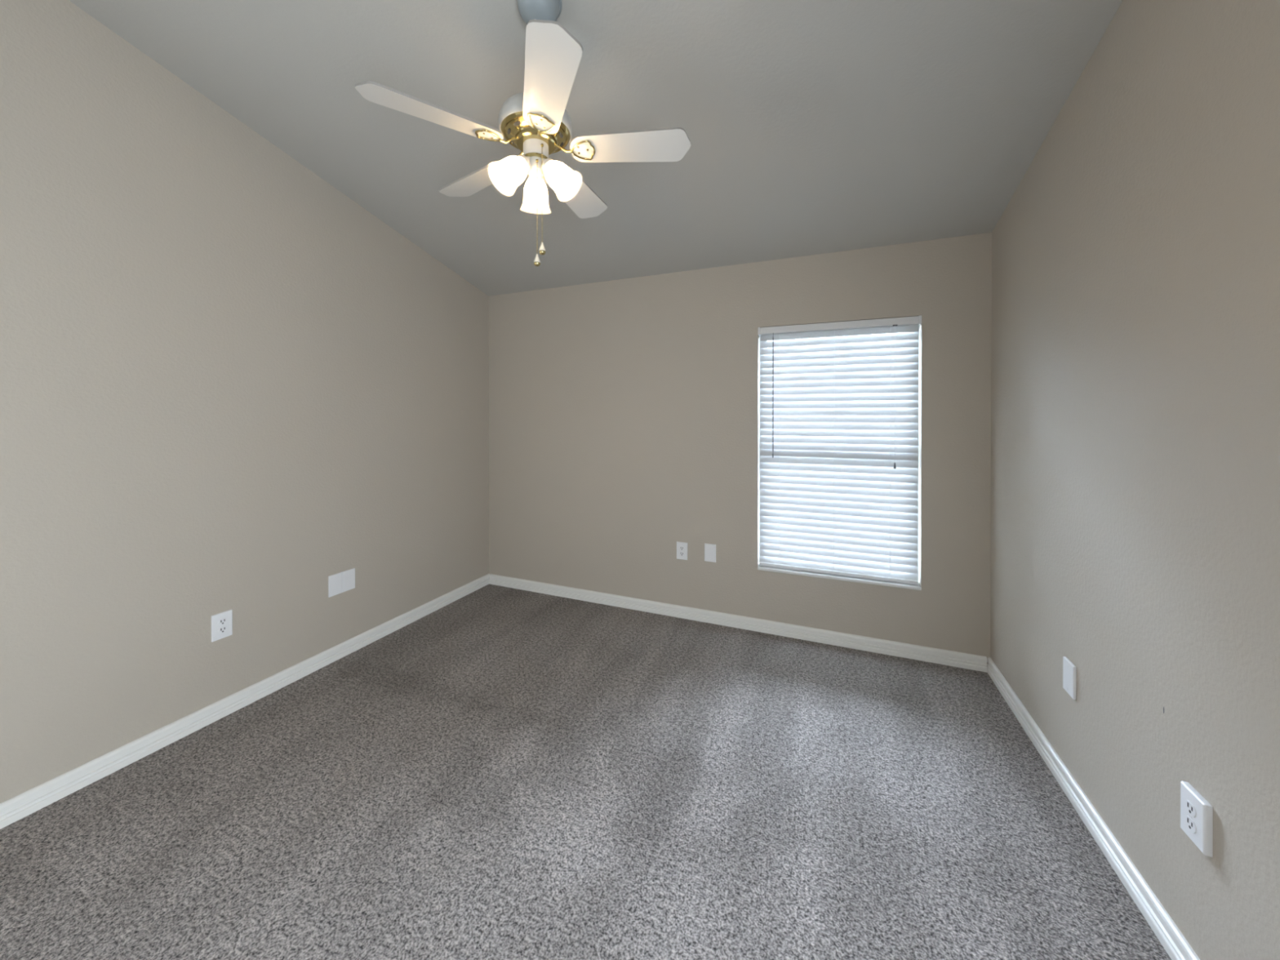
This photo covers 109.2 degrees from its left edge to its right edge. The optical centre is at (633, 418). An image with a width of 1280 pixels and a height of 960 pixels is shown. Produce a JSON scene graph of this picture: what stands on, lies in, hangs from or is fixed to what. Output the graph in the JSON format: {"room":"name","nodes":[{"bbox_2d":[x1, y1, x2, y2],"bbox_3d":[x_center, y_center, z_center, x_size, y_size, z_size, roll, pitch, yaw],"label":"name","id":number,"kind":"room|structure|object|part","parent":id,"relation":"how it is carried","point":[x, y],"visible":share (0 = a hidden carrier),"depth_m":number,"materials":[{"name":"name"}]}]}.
{"room":"empty bedroom","nodes":[
{"label":"empty bedroom","id":0,"kind":"room"},
{"bbox_2d":[0,0,488,803],"bbox_3d":[-2.180,-0.363,1.772,0.140,3.551,4.875,0,0,23],"label":"wall","id":1,"kind":"structure","parent":0,"point":[227,382],"depth_m":2.01,"materials":[{"name":"paint"}]},
{"bbox_2d":[211,608,232,642],"bbox_3d":[-1.943,0.980,2.150,0.012,0.122,0.080,0,0,23],"label":"electrical outlet","id":2,"kind":"object","parent":1,"relation":"attached to","point":[221,623],"visible":1,"depth_m":2.15,"materials":[{"name":"white plastic"}]},
{"bbox_2d":[217,617,226,625],"bbox_3d":[-1.940,0.961,2.148,0.004,0.027,0.034,0,0,23],"label":"receptacle","id":3,"kind":"object","parent":2,"relation":"attached to","point":[221,621],"depth_m":2.15,"materials":[{"name":"grey plastic"}]},
{"bbox_2d":[217,626,226,633],"bbox_3d":[-1.940,1.000,2.148,0.004,0.027,0.034,0,0,23],"label":"receptacle","id":4,"kind":"object","parent":2,"relation":"attached to","point":[221,629],"depth_m":2.15,"materials":[{"name":"grey plastic"}]},
{"bbox_2d":[0,573,489,829],"bbox_3d":[-2.107,1.372,1.750,0.018,0.080,4.595,0,0,23],"label":"baseboard","id":5,"kind":"structure","parent":1,"relation":"attached to","point":[12,810],"depth_m":2.05,"materials":[{"name":"white paint"}]},
{"bbox_2d":[328,568,355,597],"bbox_3d":[-1.720,0.970,2.687,0.008,0.122,0.159,0,0,23],"label":"double wall plate","id":6,"kind":"object","parent":1,"relation":"attached to","point":[341,582],"visible":1,"depth_m":2.68,"materials":[{"name":"white plastic"}]},
{"bbox_3d":[-1.736,0.970,2.650,0.008,0.122,0.078,0,0,23],"label":"plate","id":7,"kind":"part","parent":6,"relation":"part of","materials":[{"name":"white plastic"}]},
{"bbox_3d":[-1.705,0.970,2.724,0.008,0.122,0.078,0,0,23],"label":"plate","id":8,"kind":"part","parent":6,"relation":"part of","materials":[{"name":"white plastic"}]},
{"bbox_2d":[0,583,1171,959],"bbox_3d":[-0.507,1.476,1.082,3.766,0.120,4.875,0,0,23],"label":"floor","id":9,"kind":"structure","parent":0,"point":[501,773],"depth_m":1.61,"materials":[{"name":"grey carpet"}]},
{"bbox_2d":[68,0,1122,296],"bbox_3d":[-0.506,-1.623,1.069,3.766,1.264,4.875,0,0,23],"label":"ceiling","id":10,"kind":"structure","parent":0,"point":[811,127],"depth_m":1.93,"materials":[{"name":"paint"}]},
{"bbox_2d":[355,0,690,266],"bbox_3d":[-0.332,-0.987,1.602,1.012,0.953,0.992,0,0,23],"label":"ceiling fan","id":11,"kind":"object","parent":10,"relation":"hanging from","point":[535,121],"visible":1,"depth_m":1.51,"materials":[{"name":"white wood"}]},
{"bbox_3d":[-0.597,-0.919,1.371,0.415,0.038,0.137,0,0,-33],"label":"blade","id":12,"kind":"part","parent":11,"relation":"part of","materials":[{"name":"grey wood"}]},
{"bbox_3d":[-0.593,-0.920,1.764,0.415,0.038,0.137,0,0,34],"label":"blade","id":13,"kind":"part","parent":11,"relation":"part of","materials":[{"name":"grey wood"}]},
{"bbox_3d":[-0.417,-0.806,1.500,0.114,0.135,0.131,0,0,23],"label":"lamp shade","id":14,"kind":"part","parent":11,"relation":"part of","materials":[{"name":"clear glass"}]},
{"bbox_3d":[-0.358,-0.800,1.659,0.115,0.136,0.122,0,0,23],"label":"lamp shade","id":15,"kind":"part","parent":11,"relation":"part of","materials":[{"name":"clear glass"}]},
{"bbox_3d":[-0.335,-0.958,1.565,0.236,0.044,0.236,0,0,23],"label":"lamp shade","id":16,"kind":"part","parent":11,"relation":"part of","materials":[{"name":"gold metal"}]},
{"bbox_3d":[-0.324,-0.709,1.530,0.009,0.323,0.013,0,0,-12],"label":"pull chain","id":17,"kind":"part","parent":11,"relation":"part of","materials":[{"name":"gold metal"}]},
{"bbox_3d":[-0.306,-0.753,1.526,0.009,0.335,0.013,0,0,-12],"label":"pull chain","id":18,"kind":"part","parent":11,"relation":"part of","materials":[{"name":"gold metal"}]},
{"bbox_3d":[-0.243,-0.918,1.253,0.137,0.038,0.415,0,0,-20],"label":"blade","id":19,"kind":"part","parent":11,"relation":"part of","materials":[{"name":"grey wood"}]},
{"bbox_3d":[-0.239,-0.806,1.538,0.134,0.135,0.111,0,0,23],"label":"lamp shade","id":20,"kind":"part","parent":11,"relation":"part of","materials":[{"name":"white glass"}]},
{"bbox_3d":[-0.238,-0.921,1.876,0.146,0.038,0.414,0,0,23],"label":"blade","id":21,"kind":"part","parent":11,"relation":"part of","materials":[{"name":"grey wood"}]},
{"bbox_3d":[-0.010,-0.932,1.556,0.415,0.046,0.137,0,0,-2],"label":"blade","id":22,"kind":"part","parent":11,"relation":"part of","materials":[{"name":"grey wood"}]},
{"bbox_2d":[488,232,991,666],"bbox_3d":[0.405,0.187,3.261,3.486,2.440,0.140,0,0,23],"label":"wall","id":23,"kind":"structure","parent":0,"point":[624,414],"depth_m":3.13,"materials":[{"name":"paint"}]},
{"bbox_2d":[676,542,687,559],"bbox_3d":[0.343,0.937,3.209,0.080,0.122,0.010,0,0,23],"label":"electrical outlet","id":24,"kind":"object","parent":23,"relation":"attached to","point":[682,547],"visible":1,"depth_m":3.21,"materials":[{"name":"white plastic"}]},
{"bbox_2d":[704,543,715,562],"bbox_3d":[0.530,0.928,3.132,0.080,0.122,0.008,0,0,23],"label":"blank wall plate","id":25,"kind":"object","parent":23,"relation":"attached to","point":[709,549],"visible":1,"depth_m":3.13,"materials":[{"name":"white plastic"}]},
{"bbox_2d":[488,573,987,672],"bbox_3d":[0.374,1.367,3.194,3.450,0.080,0.018,0,0,23],"label":"baseboard","id":26,"kind":"structure","parent":23,"relation":"attached to","point":[941,656],"depth_m":2.99,"materials":[{"name":"white paint"}]},
{"bbox_2d":[757,325,921,590],"bbox_3d":[1.276,0.202,2.889,0.930,1.604,0.147,0,0,23],"label":"window","id":27,"kind":"structure","parent":23,"relation":"in","point":[898,584],"depth_m":2.83,"materials":[{"name":"white plastic"}]},
{"bbox_2d":[757,315,921,584],"bbox_3d":[1.262,0.189,2.855,0.928,1.577,0.075,0,0,23],"label":"window blind","id":28,"kind":"object","parent":27,"relation":"attached to","point":[839,411],"visible":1,"depth_m":2.84,"materials":[{"name":"white plastic"}]},
{"bbox_3d":[1.255,0.202,2.839,0.002,1.516,0.002,0,0,23],"label":"ladder cord","id":29,"kind":"part","parent":28,"relation":"part of","materials":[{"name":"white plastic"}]},
{"bbox_3d":[1.265,0.968,2.867,0.906,0.020,0.052,0,0,23],"label":"rail","id":30,"kind":"part","parent":28,"relation":"part of","materials":[{"name":"white plastic"}]},
{"bbox_3d":[1.265,-0.576,2.858,0.922,0.044,0.056,0,0,23],"label":"head rail","id":31,"kind":"part","parent":28,"relation":"part of","materials":[{"name":"white plastic"}]},
{"bbox_3d":[1.538,0.202,2.721,0.002,1.516,0.002,0,0,23],"label":"ladder cord","id":32,"kind":"part","parent":28,"relation":"part of","materials":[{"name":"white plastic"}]},
{"bbox_3d":[1.555,-0.144,2.703,0.002,0.828,0.012,0,0,23],"label":"lift cord","id":33,"kind":"part","parent":28,"relation":"part of","materials":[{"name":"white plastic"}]},
{"bbox_3d":[1.266,0.994,2.869,0.930,0.020,0.097,0,0,23],"label":"sill","id":34,"kind":"part","parent":27,"relation":"part of","materials":[{"name":"stone"}]},
{"bbox_2d":[990,0,1279,959],"bbox_3d":[1.166,-0.356,0.376,0.141,3.551,4.875,0,0,23],"label":"wall","id":35,"kind":"structure","parent":0,"point":[1135,361],"depth_m":1.25,"materials":[{"name":"paint"}]},
{"bbox_2d":[1062,656,1076,699],"bbox_3d":[1.638,0.975,1.709,0.011,0.122,0.080,0,0,23],"label":"blank wall plate","id":36,"kind":"object","parent":35,"relation":"attached to","point":[1069,669],"visible":1,"depth_m":1.70,"materials":[{"name":"white plastic"}]},
{"bbox_2d":[986,657,1199,959],"bbox_3d":[1.093,1.379,0.414,0.018,0.080,4.595,0,0,23],"label":"baseboard","id":37,"kind":"structure","parent":35,"relation":"attached to","point":[1175,944],"depth_m":1.48,"materials":[{"name":"white paint"}]},
{"bbox_2d":[1180,781,1213,857],"bbox_3d":[1.391,0.989,1.126,0.019,0.122,0.080,0,0,23],"label":"electrical outlet","id":38,"kind":"object","parent":35,"relation":"attached to","point":[1196,812],"visible":1,"depth_m":1.11,"materials":[{"name":"white plastic"}]},
{"bbox_2d":[1185,800,1196,817],"bbox_3d":[1.384,0.969,1.129,0.004,0.027,0.034,0,0,23],"label":"receptacle","id":39,"kind":"object","parent":38,"relation":"attached to","point":[1190,805],"depth_m":1.13,"materials":[{"name":"grey plastic"}]},
{"bbox_2d":[1185,815,1196,833],"bbox_3d":[1.384,1.008,1.129,0.004,0.027,0.034,0,0,23],"label":"receptacle","id":40,"kind":"object","parent":38,"relation":"attached to","point":[1190,821],"depth_m":1.13,"materials":[{"name":"grey plastic"}]}
]}

